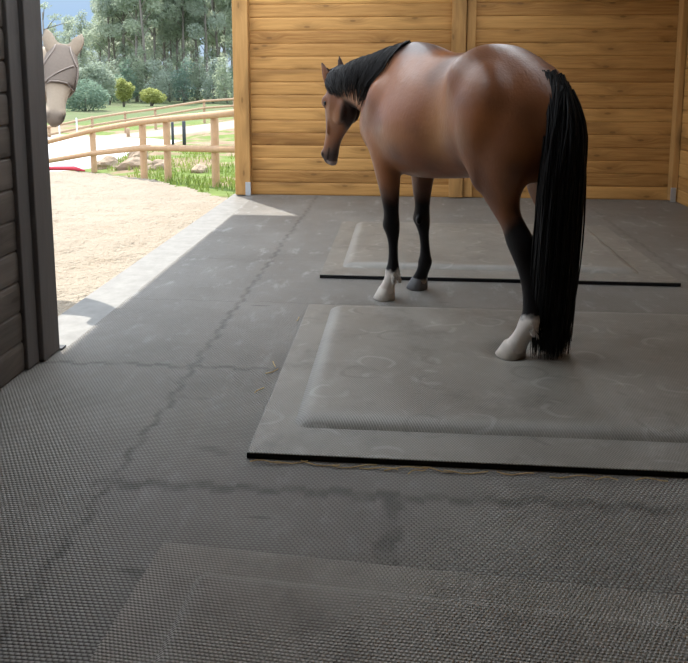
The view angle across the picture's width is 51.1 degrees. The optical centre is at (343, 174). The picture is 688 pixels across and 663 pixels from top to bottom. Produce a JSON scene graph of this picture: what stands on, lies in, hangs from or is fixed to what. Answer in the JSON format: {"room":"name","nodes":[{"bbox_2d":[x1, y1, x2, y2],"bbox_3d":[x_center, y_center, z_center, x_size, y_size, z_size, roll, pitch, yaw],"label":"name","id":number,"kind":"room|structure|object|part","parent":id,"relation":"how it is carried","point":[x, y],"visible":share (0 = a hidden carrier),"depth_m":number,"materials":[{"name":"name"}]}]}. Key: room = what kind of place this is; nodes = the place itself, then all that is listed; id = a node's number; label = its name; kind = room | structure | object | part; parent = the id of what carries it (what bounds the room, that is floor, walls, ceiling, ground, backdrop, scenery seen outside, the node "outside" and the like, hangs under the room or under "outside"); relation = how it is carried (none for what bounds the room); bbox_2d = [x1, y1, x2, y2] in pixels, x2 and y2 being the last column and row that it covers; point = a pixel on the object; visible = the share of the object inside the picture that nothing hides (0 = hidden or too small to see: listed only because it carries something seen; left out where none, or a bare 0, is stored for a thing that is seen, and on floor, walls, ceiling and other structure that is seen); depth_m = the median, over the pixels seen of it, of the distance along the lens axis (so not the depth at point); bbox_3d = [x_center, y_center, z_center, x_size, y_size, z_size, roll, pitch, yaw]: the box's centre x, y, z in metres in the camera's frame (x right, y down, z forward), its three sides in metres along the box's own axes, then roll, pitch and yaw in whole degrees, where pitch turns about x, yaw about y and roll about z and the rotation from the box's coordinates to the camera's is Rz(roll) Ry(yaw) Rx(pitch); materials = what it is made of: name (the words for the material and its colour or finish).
{"room":"horse stable","nodes":[
{"label":"horse stable","id":0,"kind":"room"},
{"bbox_2d":[0,0,24,387],"bbox_3d":[-1.816,-0.182,0.838,0.050,3.030,5.400,1,8,5],"label":"wall","id":1,"kind":"structure","parent":0,"point":[12,364],"depth_m":3.39,"materials":[{"name":"black wood"}]},
{"bbox_2d":[1,0,38,369],"bbox_3d":[-1.610,-0.477,3.418,0.114,2.896,0.108,1,8,5],"label":"trim","id":2,"kind":"structure","parent":1,"relation":"attached to","point":[10,27],"depth_m":3.47,"materials":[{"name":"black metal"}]},
{"bbox_2d":[17,0,65,360],"bbox_3d":[-1.596,-0.499,3.579,0.185,2.897,0.215,1,8,5],"label":"door frame","id":3,"kind":"structure","parent":1,"relation":"attached to","point":[29,11],"depth_m":3.60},
{"bbox_2d":[0,194,687,662],"bbox_3d":[1.823,1.138,3.256,7.280,0.250,10.820,1,8,5],"label":"floor","id":4,"kind":"structure","parent":0,"point":[135,436],"depth_m":2.69,"materials":[{"name":"rubber"}]},
{"bbox_2d":[250,459,281,463],"bbox_3d":[-0.289,1.080,2.713,0.133,0.012,0.012,1,8,5],"label":"straw","id":5,"kind":"object","parent":4,"relation":"on","point":[256,459],"visible":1,"depth_m":2.71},
{"bbox_2d":[269,460,307,463],"bbox_3d":[-0.207,1.081,2.708,0.145,0.012,0.015,-1,8,-8],"label":"straw","id":6,"kind":"object","parent":4,"relation":"on","point":[307,460],"visible":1,"depth_m":2.70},
{"bbox_2d":[301,460,339,465],"bbox_3d":[-0.090,1.083,2.696,0.150,0.012,0.015,1,8,11],"label":"straw","id":7,"kind":"object","parent":4,"relation":"on","point":[301,460],"visible":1,"depth_m":2.69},
{"bbox_2d":[333,464,376,467],"bbox_3d":[0.040,1.085,2.682,0.165,0.012,0.012,0,8,-3],"label":"straw","id":8,"kind":"object","parent":4,"relation":"on","point":[366,464],"visible":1,"depth_m":2.68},
{"bbox_2d":[359,467,397,469],"bbox_3d":[0.129,1.086,2.668,0.144,0.012,0.015,1,8,8],"label":"straw","id":9,"kind":"object","parent":4,"relation":"on","point":[359,467],"visible":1,"depth_m":2.67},
{"bbox_2d":[88,542,687,662],"bbox_3d":[0.545,1.258,1.127,2.500,0.095,1.800,1,8,9],"label":"mat","id":10,"kind":"object","parent":4,"relation":"on","point":[191,603],"visible":1,"depth_m":1.83,"materials":[{"name":"rubber"}]},
{"bbox_2d":[153,573,687,662],"bbox_3d":[0.552,1.239,1.151,2.195,0.063,1.455,1,8,9],"label":"cushion","id":11,"kind":"object","parent":10,"relation":"on","point":[215,618],"depth_m":1.77,"materials":[{"name":"rubber"}]},
{"bbox_2d":[384,466,427,470],"bbox_3d":[0.229,1.086,2.667,0.163,0.012,0.015,0,8,-2],"label":"straw","id":12,"kind":"object","parent":4,"relation":"on","point":[401,466],"visible":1,"depth_m":2.67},
{"bbox_2d":[423,467,453,472],"bbox_3d":[0.348,1.088,2.654,0.117,0.012,0.015,2,8,11],"label":"straw","id":13,"kind":"object","parent":4,"relation":"on","point":[423,467],"visible":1,"depth_m":2.65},
{"bbox_2d":[444,470,487,473],"bbox_3d":[0.448,1.090,2.641,0.165,0.012,0.015,0,8,0],"label":"straw","id":14,"kind":"object","parent":4,"relation":"on","point":[444,470],"visible":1,"depth_m":2.64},
{"bbox_2d":[247,304,687,477],"bbox_3d":[0.950,0.943,3.531,2.500,0.059,1.800,1,8,5],"label":"mat","id":15,"kind":"object","parent":4,"relation":"on","point":[416,386],"visible":0.93,"depth_m":3.18,"materials":[{"name":"rubber"}]},
{"bbox_2d":[321,40,587,360],"bbox_3d":[0.482,0.011,4.409,0.679,1.664,2.366,-6,10,-36],"label":"horse","id":16,"kind":"object","parent":15,"relation":"on","point":[502,118],"visible":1,"depth_m":3.61},
{"bbox_2d":[320,222,680,286],"bbox_3d":[1.156,0.597,6.013,2.510,0.060,1.900,1,8,5],"label":"mat","id":17,"kind":"object","parent":4,"relation":"on","point":[460,252],"visible":0.58,"depth_m":5.58,"materials":[{"name":"rubber"}]},
{"bbox_2d":[343,222,637,273],"bbox_3d":[1.129,0.578,6.074,2.175,0.038,1.620,1,8,5],"label":"cushion","id":18,"kind":"object","parent":17,"relation":"on","point":[453,247],"depth_m":5.78,"materials":[{"name":"rubber"}]},
{"bbox_2d":[497,471,533,474],"bbox_3d":[0.628,1.092,2.633,0.136,0.011,0.013,0,8,3],"label":"straw","id":19,"kind":"object","parent":4,"relation":"on","point":[497,471],"visible":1,"depth_m":2.63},
{"bbox_2d":[550,475,594,478],"bbox_3d":[0.827,1.094,2.613,0.161,0.012,0.015,0,8,2],"label":"straw","id":20,"kind":"object","parent":4,"relation":"on","point":[572,475],"visible":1,"depth_m":2.61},
{"bbox_2d":[594,476,617,479],"bbox_3d":[0.946,1.096,2.599,0.082,0.012,0.015,1,8,7],"label":"straw","id":21,"kind":"object","parent":4,"relation":"on","point":[606,476],"visible":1,"depth_m":2.60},
{"bbox_2d":[635,477,667,481],"bbox_3d":[1.106,1.097,2.591,0.118,0.011,0.015,1,8,5],"label":"straw","id":22,"kind":"object","parent":4,"relation":"on","point":[645,477],"visible":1,"depth_m":2.59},
{"bbox_2d":[249,0,678,199],"bbox_3d":[1.323,-1.238,8.439,5.170,3.030,0.060,1,8,5],"label":"wall","id":23,"kind":"structure","parent":0,"point":[618,57],"depth_m":8.40,"materials":[{"name":"brown wood"}]},
{"bbox_2d":[232,0,251,195],"bbox_3d":[-1.212,-1.247,8.603,0.190,2.996,0.198,1,8,5],"label":"trim","id":24,"kind":"structure","parent":23,"relation":"attached to","point":[242,132],"depth_m":8.56,"materials":[{"name":"brown wood"}]},
{"bbox_2d":[448,0,466,197],"bbox_3d":[1.327,-1.218,8.373,0.160,2.990,0.085,1,8,5],"label":"trim","id":25,"kind":"structure","parent":23,"relation":"attached to","point":[459,7],"depth_m":8.28,"materials":[{"name":"brown wood"}]},
{"bbox_2d":[463,0,476,196],"bbox_3d":[1.471,-1.220,8.386,0.105,2.990,0.045,1,8,5],"label":"trim","id":26,"kind":"structure","parent":23,"relation":"attached to","point":[471,4],"depth_m":8.31,"materials":[{"name":"brown wood"}]},
{"bbox_2d":[676,30,687,206],"bbox_3d":[3.424,-0.479,2.976,0.060,3.030,10.578,1,8,5],"label":"wall","id":27,"kind":"structure","parent":0,"point":[682,187],"depth_m":8.07,"materials":[{"name":"brown wood"}]},
{"bbox_2d":[667,0,687,201],"bbox_3d":[3.789,-1.182,8.129,0.074,2.996,0.145,1,8,5],"label":"trim","id":28,"kind":"structure","parent":27,"relation":"attached to","point":[683,4],"depth_m":8.14,"materials":[{"name":"brown wood"}]},
{"label":"outside","id":29,"kind":"structure","parent":0,"visible":0},
{"bbox_2d":[67,90,232,107],"bbox_3d":[-36.633,-18.305,160.385,220.000,2.454,204.500,1,8,5],"label":"field","id":30,"kind":"structure","parent":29,"point":[131,103],"depth_m":74.13,"materials":[{"name":"green plant"}]},
{"bbox_2d":[47,22,60,42],"bbox_3d":[-37.806,-14.987,94.528,4.285,9.988,4.279,7,11,41],"label":"eucalyptus tree","id":31,"kind":"object","parent":30,"relation":"on","point":[51,30],"visible":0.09,"depth_m":93.62,"materials":[{"name":"green plant"}]},
{"bbox_2d":[40,2,79,102],"bbox_3d":[-29.454,-12.124,71.415,6.699,10.074,1.684,1,8,5],"label":"tree","id":32,"kind":"object","parent":30,"relation":"on","point":[45,4],"visible":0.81,"depth_m":70.98,"materials":[{"name":"green plant"}]},
{"bbox_2d":[60,32,68,42],"bbox_3d":[-47.948,-19.621,126.478,3.801,11.123,3.831,-3,9,-21],"label":"eucalyptus tree","id":33,"kind":"object","parent":30,"relation":"on","point":[63,37],"visible":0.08,"depth_m":125.31,"materials":[{"name":"green plant"}]},
{"bbox_2d":[61,14,86,72],"bbox_3d":[-37.320,-16.142,98.063,3.925,11.394,3.893,-2,8,-14],"label":"eucalyptus tree","id":34,"kind":"object","parent":30,"relation":"on","point":[69,40],"visible":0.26,"depth_m":97.76,"materials":[{"name":"green plant"}]},
{"bbox_2d":[67,9,95,74],"bbox_3d":[-32.516,-14.977,89.711,4.804,11.198,4.797,-3,8,-18],"label":"eucalyptus tree","id":35,"kind":"object","parent":30,"relation":"on","point":[76,27],"visible":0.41,"depth_m":89.51,"materials":[{"name":"green plant"}]},
{"bbox_2d":[81,50,91,67],"bbox_3d":[-44.653,-18.926,122.427,3.683,10.778,3.712,-5,9,-32],"label":"eucalyptus tree","id":36,"kind":"object","parent":30,"relation":"on","point":[89,54],"visible":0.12,"depth_m":122.28,"materials":[{"name":"green plant"}]},
{"bbox_2d":[84,46,96,79],"bbox_3d":[-45.407,-18.846,128.148,3.933,9.180,3.939,2,8,13],"label":"eucalyptus tree","id":37,"kind":"object","parent":30,"relation":"on","point":[89,50],"visible":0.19,"depth_m":127.55,"materials":[{"name":"green plant"}]},
{"bbox_2d":[76,60,116,103],"bbox_3d":[-20.672,-7.421,59.499,4.019,4.072,2.689,1,8,5],"label":"bush","id":38,"kind":"object","parent":30,"relation":"on","point":[99,73],"visible":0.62,"depth_m":59.00,"materials":[{"name":"green plant"}]},
{"bbox_2d":[82,7,112,64],"bbox_3d":[-31.653,-16.847,93.875,4.112,13.836,4.421,7,11,43],"label":"eucalyptus tree","id":39,"kind":"object","parent":30,"relation":"on","point":[102,57],"visible":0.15,"depth_m":93.12,"materials":[{"name":"green plant"}]},
{"bbox_2d":[92,50,106,67],"bbox_3d":[-41.447,-19.002,121.667,3.832,11.126,3.802,2,8,12],"label":"eucalyptus tree","id":40,"kind":"object","parent":30,"relation":"on","point":[98,55],"visible":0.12,"depth_m":121.84,"materials":[{"name":"green plant"}]},
{"bbox_2d":[77,0,134,66],"bbox_3d":[-27.274,-17.071,82.319,5.934,17.228,5.887,4,9,28],"label":"eucalyptus tree","id":41,"kind":"object","parent":30,"relation":"on","point":[95,36],"visible":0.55,"depth_m":82.64,"materials":[{"name":"green plant"}]},
{"bbox_2d":[91,14,126,91],"bbox_3d":[-38.067,-23.976,118.029,6.997,21.899,6.508,0,8,3],"label":"eucalyptus tree","id":42,"kind":"object","parent":30,"relation":"on","point":[95,14],"visible":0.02,"depth_m":118.10,"materials":[{"name":"green plant"}]},
{"bbox_2d":[90,0,132,100],"bbox_3d":[-27.305,-17.085,84.042,5.368,16.799,4.992,3,9,22],"label":"eucalyptus tree","id":43,"kind":"object","parent":30,"relation":"on","point":[114,21],"visible":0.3,"depth_m":83.84,"materials":[{"name":"green plant"}]},
{"bbox_2d":[98,74,126,104],"bbox_3d":[-22.671,-8.308,69.630,3.568,3.041,2.240,1,8,5],"label":"bush","id":44,"kind":"object","parent":30,"relation":"on","point":[112,97],"visible":0.13,"depth_m":69.52,"materials":[{"name":"green plant"}]},
{"bbox_2d":[106,57,123,97],"bbox_3d":[-24.325,-10.015,75.536,2.805,4.766,2.227,1,8,5],"label":"bush","id":45,"kind":"object","parent":30,"relation":"on","point":[111,63],"visible":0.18,"depth_m":75.15,"materials":[{"name":"green plant"}]},
{"bbox_2d":[100,18,131,98],"bbox_3d":[-31.354,-21.087,96.071,5.320,21.726,5.983,3,8,19],"label":"eucalyptus tree","id":46,"kind":"object","parent":30,"relation":"on","point":[126,40],"visible":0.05,"depth_m":97.14,"materials":[{"name":"green plant"}]},
{"bbox_2d":[92,0,149,100],"bbox_3d":[-25.676,-20.685,82.333,6.718,24.394,5.973,-4,9,-26],"label":"eucalyptus tree","id":47,"kind":"object","parent":30,"relation":"on","point":[98,7],"visible":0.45,"depth_m":81.74,"materials":[{"name":"green plant"}]},
{"bbox_2d":[114,77,135,106],"bbox_3d":[-19.368,-7.299,63.444,2.116,2.731,1.608,1,8,5],"label":"bush","id":48,"kind":"object","parent":30,"relation":"on","point":[125,89],"visible":0.97,"depth_m":63.16,"materials":[{"name":"green plant"}]},
{"bbox_2d":[115,13,140,65],"bbox_3d":[-29.860,-20.382,96.387,4.958,20.249,5.576,1,8,10],"label":"eucalyptus tree","id":49,"kind":"object","parent":30,"relation":"on","point":[127,34],"visible":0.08,"depth_m":97.61,"materials":[{"name":"green plant"}]},
{"bbox_2d":[110,20,145,96],"bbox_3d":[-29.704,-19.259,98.439,5.589,17.491,5.198,2,8,11],"label":"eucalyptus tree","id":50,"kind":"object","parent":30,"relation":"on","point":[133,33],"visible":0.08,"depth_m":98.68,"materials":[{"name":"green plant"}]},
{"bbox_2d":[119,57,138,100],"bbox_3d":[-22.924,-10.082,75.959,2.771,4.778,2.161,1,8,5],"label":"bush","id":51,"kind":"object","parent":30,"relation":"on","point":[129,72],"visible":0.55,"depth_m":75.74,"materials":[{"name":"green plant"}]},
{"bbox_2d":[126,58,152,101],"bbox_3d":[-21.895,-10.181,77.066,3.031,4.686,2.242,1,8,5],"label":"bush","id":52,"kind":"object","parent":30,"relation":"on","point":[139,83],"visible":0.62,"depth_m":76.88,"materials":[{"name":"green plant"}]},
{"bbox_2d":[110,0,169,101],"bbox_3d":[-22.685,-18.867,79.702,6.847,21.428,6.368,-2,8,-15],"label":"eucalyptus tree","id":53,"kind":"object","parent":30,"relation":"on","point":[120,5],"visible":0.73,"depth_m":79.57,"materials":[{"name":"green plant"}]},
{"bbox_2d":[122,0,162,96],"bbox_3d":[-21.804,-17.955,77.243,5.190,20.254,4.724,-4,9,-28],"label":"eucalyptus tree","id":54,"kind":"object","parent":30,"relation":"on","point":[153,5],"visible":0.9,"depth_m":77.60,"materials":[{"name":"green plant"}]},
{"bbox_2d":[125,31,160,94],"bbox_3d":[-28.901,-18.867,101.492,5.454,15.960,5.498,4,9,26],"label":"eucalyptus tree","id":55,"kind":"object","parent":30,"relation":"on","point":[147,31],"visible":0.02,"depth_m":101.53,"materials":[{"name":"green plant"}]},
{"bbox_2d":[133,4,161,83],"bbox_3d":[-24.844,-22.497,92.083,6.255,25.544,7.034,1,8,10],"label":"eucalyptus tree","id":56,"kind":"object","parent":30,"relation":"on","point":[137,4],"visible":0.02,"depth_m":93.19,"materials":[{"name":"green plant"}]},
{"bbox_2d":[134,0,165,83],"bbox_3d":[-21.924,-19.286,83.157,4.990,21.395,5.482,5,9,33],"label":"eucalyptus tree","id":57,"kind":"object","parent":30,"relation":"on","point":[155,48],"visible":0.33,"depth_m":83.47,"materials":[{"name":"green plant"}]},
{"bbox_2d":[139,87,166,105],"bbox_3d":[-17.335,-7.081,65.352,2.593,1.818,1.806,1,8,5],"label":"bush","id":58,"kind":"object","parent":30,"relation":"on","point":[151,97],"visible":0.99,"depth_m":64.99,"materials":[{"name":"green plant"}]},
{"bbox_2d":[144,57,171,96],"bbox_3d":[-19.061,-9.655,73.392,3.222,4.752,2.206,1,8,5],"label":"bush","id":59,"kind":"object","parent":30,"relation":"on","point":[160,85],"visible":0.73,"depth_m":73.18,"materials":[{"name":"green plant"}]},
{"bbox_2d":[144,8,179,89],"bbox_3d":[-23.927,-22.649,94.794,6.157,25.144,6.924,0,8,-3],"label":"eucalyptus tree","id":60,"kind":"object","parent":30,"relation":"on","point":[149,31],"visible":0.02,"depth_m":95.24,"materials":[{"name":"green plant"}]},
{"bbox_2d":[140,0,192,100],"bbox_3d":[-21.145,-18.822,86.173,6.742,19.731,6.796,-3,9,-22],"label":"eucalyptus tree","id":61,"kind":"object","parent":30,"relation":"on","point":[149,44],"visible":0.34,"depth_m":85.07,"materials":[{"name":"green plant"}]},
{"bbox_2d":[160,58,180,101],"bbox_3d":[-18.576,-10.106,76.606,2.820,4.656,2.122,1,8,5],"label":"bush","id":62,"kind":"object","parent":30,"relation":"on","point":[169,95],"visible":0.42,"depth_m":76.47,"materials":[{"name":"green plant"}]},
{"bbox_2d":[156,20,185,94],"bbox_3d":[-22.524,-19.939,93.165,4.941,20.179,5.557,-2,8,-12],"label":"eucalyptus tree","id":63,"kind":"object","parent":30,"relation":"on","point":[159,42],"visible":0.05,"depth_m":93.23,"materials":[{"name":"green plant"}]},
{"bbox_2d":[156,0,193,100],"bbox_3d":[-19.877,-19.708,85.469,6.434,21.648,6.917,3,8,21],"label":"eucalyptus tree","id":64,"kind":"object","parent":30,"relation":"on","point":[177,61],"visible":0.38,"depth_m":84.81,"materials":[{"name":"green plant"}]},
{"bbox_2d":[167,34,189,90],"bbox_3d":[-27.299,-22.125,118.951,5.359,18.031,5.762,4,9,29],"label":"eucalyptus tree","id":65,"kind":"object","parent":30,"relation":"on","point":[173,52],"visible":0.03,"depth_m":119.64,"materials":[{"name":"green plant"}]},
{"bbox_2d":[169,15,195,96],"bbox_3d":[-21.506,-19.562,95.257,5.615,18.895,6.038,2,8,12],"label":"eucalyptus tree","id":66,"kind":"object","parent":30,"relation":"on","point":[189,41],"visible":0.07,"depth_m":94.95,"materials":[{"name":"green plant"}]},
{"bbox_2d":[170,57,195,102],"bbox_3d":[-16.696,-9.874,74.724,2.895,4.723,2.096,1,8,5],"label":"bush","id":67,"kind":"object","parent":30,"relation":"on","point":[179,81],"visible":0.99,"depth_m":74.59,"materials":[{"name":"green plant"}]},
{"bbox_2d":[158,0,208,100],"bbox_3d":[-18.802,-19.796,82.633,6.214,22.567,5.526,-5,9,-31],"label":"eucalyptus tree","id":68,"kind":"object","parent":30,"relation":"on","point":[172,7],"visible":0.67,"depth_m":82.35,"materials":[{"name":"green plant"}]},
{"bbox_2d":[178,35,199,95],"bbox_3d":[-23.524,-21.994,111.053,4.837,19.755,5.440,4,9,27],"label":"eucalyptus tree","id":69,"kind":"object","parent":30,"relation":"on","point":[190,55],"visible":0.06,"depth_m":111.02,"materials":[{"name":"green plant"}]},
{"bbox_2d":[171,0,210,100],"bbox_3d":[-17.483,-20.113,85.008,5.530,22.586,6.220,3,8,19],"label":"eucalyptus tree","id":70,"kind":"object","parent":30,"relation":"on","point":[175,27],"visible":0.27,"depth_m":84.37,"materials":[{"name":"green plant"}]},
{"bbox_2d":[185,10,203,97],"bbox_3d":[-20.945,-19.829,99.089,4.735,18.481,4.310,-5,10,-34],"label":"eucalyptus tree","id":71,"kind":"object","parent":30,"relation":"on","point":[199,40],"visible":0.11,"depth_m":99.44,"materials":[{"name":"green plant"}]},
{"bbox_2d":[186,57,209,100],"bbox_3d":[-15.369,-10.031,75.777,2.755,4.742,2.073,1,8,5],"label":"bush","id":72,"kind":"object","parent":30,"relation":"on","point":[201,69],"visible":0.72,"depth_m":75.60,"materials":[{"name":"green plant"}]},
{"bbox_2d":[186,0,226,99],"bbox_3d":[-15.595,-18.646,81.357,5.043,20.595,5.671,0,8,0],"label":"eucalyptus tree","id":73,"kind":"object","parent":30,"relation":"on","point":[196,3],"visible":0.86,"depth_m":80.55,"materials":[{"name":"green plant"}]},
{"bbox_2d":[194,39,219,74],"bbox_3d":[-19.193,-19.888,99.622,4.729,18.456,4.305,-2,8,-14],"label":"eucalyptus tree","id":74,"kind":"object","parent":30,"relation":"on","point":[198,39],"visible":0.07,"depth_m":99.95,"materials":[{"name":"green plant"}]},
{"bbox_2d":[193,0,229,98],"bbox_3d":[-15.096,-19.472,83.872,5.536,21.607,5.040,3,9,22],"label":"eucalyptus tree","id":75,"kind":"object","parent":30,"relation":"on","point":[216,52],"visible":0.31,"depth_m":84.17,"materials":[{"name":"green plant"}]},
{"bbox_2d":[199,57,224,102],"bbox_3d":[-13.547,-9.762,74.044,2.845,4.680,2.125,1,8,5],"label":"bush","id":76,"kind":"object","parent":30,"relation":"on","point":[205,82],"visible":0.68,"depth_m":73.84,"materials":[{"name":"green plant"}]},
{"bbox_2d":[203,0,220,92],"bbox_3d":[-17.561,-20.987,95.815,5.040,21.609,5.537,0,8,0],"label":"eucalyptus tree","id":77,"kind":"object","parent":30,"relation":"on","point":[209,5],"visible":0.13,"depth_m":96.10,"materials":[{"name":"green plant"}]},
{"bbox_2d":[201,0,232,97],"bbox_3d":[-15.952,-20.269,96.043,6.939,20.146,6.884,-2,8,-16],"label":"eucalyptus tree","id":78,"kind":"object","parent":30,"relation":"on","point":[210,39],"visible":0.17,"depth_m":95.66,"materials":[{"name":"green plant"}]},
{"bbox_2d":[207,10,232,97],"bbox_3d":[-14.566,-19.565,85.984,5.858,21.272,5.209,-6,10,-37],"label":"eucalyptus tree","id":79,"kind":"object","parent":30,"relation":"on","point":[226,27],"visible":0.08,"depth_m":86.69,"materials":[{"name":"green plant"}]},
{"bbox_2d":[212,57,233,103],"bbox_3d":[-11.885,-9.473,71.990,2.926,4.686,2.105,1,8,5],"label":"bush","id":80,"kind":"object","parent":30,"relation":"on","point":[221,83],"visible":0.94,"depth_m":71.87,"materials":[{"name":"green plant"}]},
{"bbox_2d":[213,0,232,81],"bbox_3d":[-12.486,-18.045,83.163,5.630,18.943,6.053,3,8,18],"label":"eucalyptus tree","id":81,"kind":"object","parent":30,"relation":"on","point":[226,2],"visible":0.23,"depth_m":81.44,"materials":[{"name":"green plant"}]},
{"bbox_2d":[217,12,232,91],"bbox_3d":[-13.693,-18.302,91.884,5.518,17.269,5.132,5,10,34],"label":"eucalyptus tree","id":82,"kind":"object","parent":30,"relation":"on","point":[219,32],"visible":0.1,"depth_m":91.65,"materials":[{"name":"green plant"}]},
{"bbox_2d":[227,67,232,96],"bbox_3d":[-11.073,-10.054,76.352,3.032,4.630,2.263,1,8,5],"label":"bush","id":83,"kind":"object","parent":30,"relation":"on","point":[232,67],"visible":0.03,"depth_m":76.17,"materials":[{"name":"green plant"}]},
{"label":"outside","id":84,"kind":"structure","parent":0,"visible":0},
{"bbox_2d":[47,107,235,197],"bbox_3d":[-15.261,-2.417,33.378,48.000,1.284,48.000,1,8,5],"label":"ground","id":85,"kind":"structure","parent":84,"point":[197,133],"depth_m":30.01,"materials":[{"name":"green plant"}]},
{"bbox_2d":[66,78,110,110],"bbox_3d":[-18.480,-5.637,51.417,3.740,2.795,2.182,1,8,5],"label":"bush","id":86,"kind":"object","parent":85,"relation":"on","point":[77,100],"visible":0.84,"depth_m":51.18,"materials":[{"name":"green plant"}]},
{"bbox_2d":[97,155,119,169],"bbox_3d":[-5.151,-0.260,15.837,0.592,0.372,0.698,0,8,-3],"label":"rock","id":87,"kind":"object","parent":85,"relation":"on","point":[108,160],"visible":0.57,"depth_m":15.59,"materials":[{"name":"stone"}]},
{"bbox_2d":[48,137,181,170],"bbox_3d":[-18.672,-0.771,23.359,26.900,0.001,11.600,1,8,5],"label":"arena","id":88,"kind":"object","parent":85,"relation":"on","point":[69,146],"visible":0.24,"depth_m":24.91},
{"bbox_2d":[58,125,61,155],"bbox_3d":[-8.213,-0.885,20.836,0.044,1.120,0.044,1,8,5],"label":"pole","id":89,"kind":"object","parent":88,"relation":"on","point":[59,125],"visible":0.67,"depth_m":20.81,"materials":[{"name":"white plastic"}]},
{"bbox_2d":[76,118,78,150],"bbox_3d":[-8.652,-1.265,23.353,0.051,1.180,0.051,1,8,5],"label":"pole","id":90,"kind":"object","parent":88,"relation":"on","point":[76,118],"visible":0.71,"depth_m":23.32,"materials":[{"name":"white plastic"}]},
{"bbox_2d":[126,128,129,136],"bbox_3d":[-8.839,-1.697,29.489,0.138,0.452,0.138,1,8,5],"label":"stake","id":91,"kind":"object","parent":85,"relation":"on","point":[127,129],"visible":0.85,"depth_m":29.43,"materials":[{"name":"brown wood"}]},
{"bbox_2d":[115,157,151,169],"bbox_3d":[-4.373,-0.230,15.152,0.868,0.326,0.412,0,8,-1],"label":"rock","id":92,"kind":"object","parent":85,"relation":"on","point":[134,161],"visible":0.5,"depth_m":14.98,"materials":[{"name":"stone"}]},
{"bbox_2d":[127,151,149,158],"bbox_3d":[-4.649,-0.398,16.311,0.469,0.454,0.490,7,11,43],"label":"rock","id":93,"kind":"object","parent":85,"relation":"on","point":[137,153],"visible":0.19,"depth_m":16.16,"materials":[{"name":"stone"}]},
{"bbox_2d":[47,97,233,136],"bbox_3d":[-8.554,-2.684,33.788,15.969,2.239,0.974,-4,9,-28],"label":"fence","id":94,"kind":"object","parent":85,"relation":"on","point":[92,118],"visible":0.42,"depth_m":33.49,"materials":[{"name":"brown wood"}]},
{"bbox_3d":[-8.860,-2.509,33.836,0.116,1.342,0.116,1,8,5],"label":"post","id":95,"kind":"part","parent":94,"relation":"part of","materials":[{"name":"brown wood"}]},
{"bbox_3d":[-6.713,-2.907,34.612,0.116,1.454,0.116,1,8,5],"label":"post","id":96,"kind":"part","parent":94,"relation":"part of","materials":[{"name":"brown wood"}]},
{"bbox_2d":[48,109,234,186],"bbox_3d":[-4.295,-0.369,13.587,0.780,2.182,10.024,-7,11,-43],"label":"fence","id":97,"kind":"object","parent":85,"relation":"on","point":[214,148],"visible":0.47,"depth_m":12.49,"materials":[{"name":"brown wood"}]},
{"bbox_3d":[-5.245,-0.357,15.085,0.120,1.216,0.120,1,8,5],"label":"post","id":98,"kind":"part","parent":97,"relation":"part of","materials":[{"name":"brown wood"}]},
{"bbox_3d":[-4.286,-0.728,13.474,0.708,1.440,9.920,-7,11,-43],"label":"rail","id":99,"kind":"part","parent":97,"relation":"part of","materials":[{"name":"brown wood"}]},
{"bbox_3d":[-4.285,-0.286,13.535,0.708,1.289,9.919,-7,11,-43],"label":"rail","id":100,"kind":"part","parent":97,"relation":"part of","materials":[{"name":"brown wood"}]},
{"bbox_3d":[-3.598,-0.289,12.929,0.120,1.395,0.120,1,8,5],"label":"post","id":101,"kind":"part","parent":97,"relation":"part of","materials":[{"name":"brown wood"}]},
{"bbox_3d":[-3.070,-0.296,12.529,0.120,1.414,0.120,1,8,5],"label":"post","id":102,"kind":"part","parent":97,"relation":"part of","materials":[{"name":"brown wood"}]},
{"bbox_3d":[-2.015,-0.243,11.282,0.120,1.466,0.120,1,8,5],"label":"post","id":103,"kind":"part","parent":97,"relation":"part of","materials":[{"name":"brown wood"}]},
{"bbox_2d":[147,159,163,169],"bbox_3d":[-3.758,-0.185,14.672,0.489,0.270,0.410,4,9,27],"label":"rock","id":104,"kind":"object","parent":85,"relation":"on","point":[159,162],"visible":0.38,"depth_m":14.55,"materials":[{"name":"stone"}]},
{"bbox_2d":[171,122,173,144],"bbox_3d":[-4.394,-0.963,18.475,0.069,0.795,0.069,1,8,5],"label":"stake","id":105,"kind":"object","parent":85,"relation":"on","point":[172,123],"visible":0.72,"depth_m":18.43,"materials":[{"name":"metal"}]},
{"bbox_2d":[182,121,185,144],"bbox_3d":[-4.095,-0.976,18.448,0.089,0.823,0.089,1,8,5],"label":"stake","id":106,"kind":"object","parent":85,"relation":"on","point":[183,122],"visible":0.65,"depth_m":18.40,"materials":[{"name":"metal"}]},
{"bbox_2d":[191,164,207,172],"bbox_3d":[-2.792,-0.108,14.003,0.346,0.223,0.507,0,8,1],"label":"rock","id":107,"kind":"object","parent":85,"relation":"on","point":[198,168],"visible":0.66,"depth_m":13.86,"materials":[{"name":"stone"}]},
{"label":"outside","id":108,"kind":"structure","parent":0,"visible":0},
{"bbox_2d":[50,171,227,315],"bbox_3d":[-7.385,0.559,8.910,12.018,0.656,14.200,1,8,5],"label":"yard","id":109,"kind":"structure","parent":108,"point":[104,223],"depth_m":7.40,"materials":[{"name":"beige sand"}]},
{"bbox_2d":[42,29,83,126],"bbox_3d":[-2.976,-0.119,5.121,2.273,1.808,0.752,0,8,-3],"label":"horse","id":110,"kind":"object","parent":109,"relation":"on","point":[61,66],"visible":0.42,"depth_m":4.91},
{"bbox_2d":[49,166,84,171],"bbox_3d":[-5.997,-0.132,15.200,1.349,0.147,0.171,3,8,18],"label":"hose","id":111,"kind":"object","parent":109,"relation":"on","point":[69,168],"visible":0.71,"depth_m":15.13,"materials":[{"name":"red plastic"}]}
]}

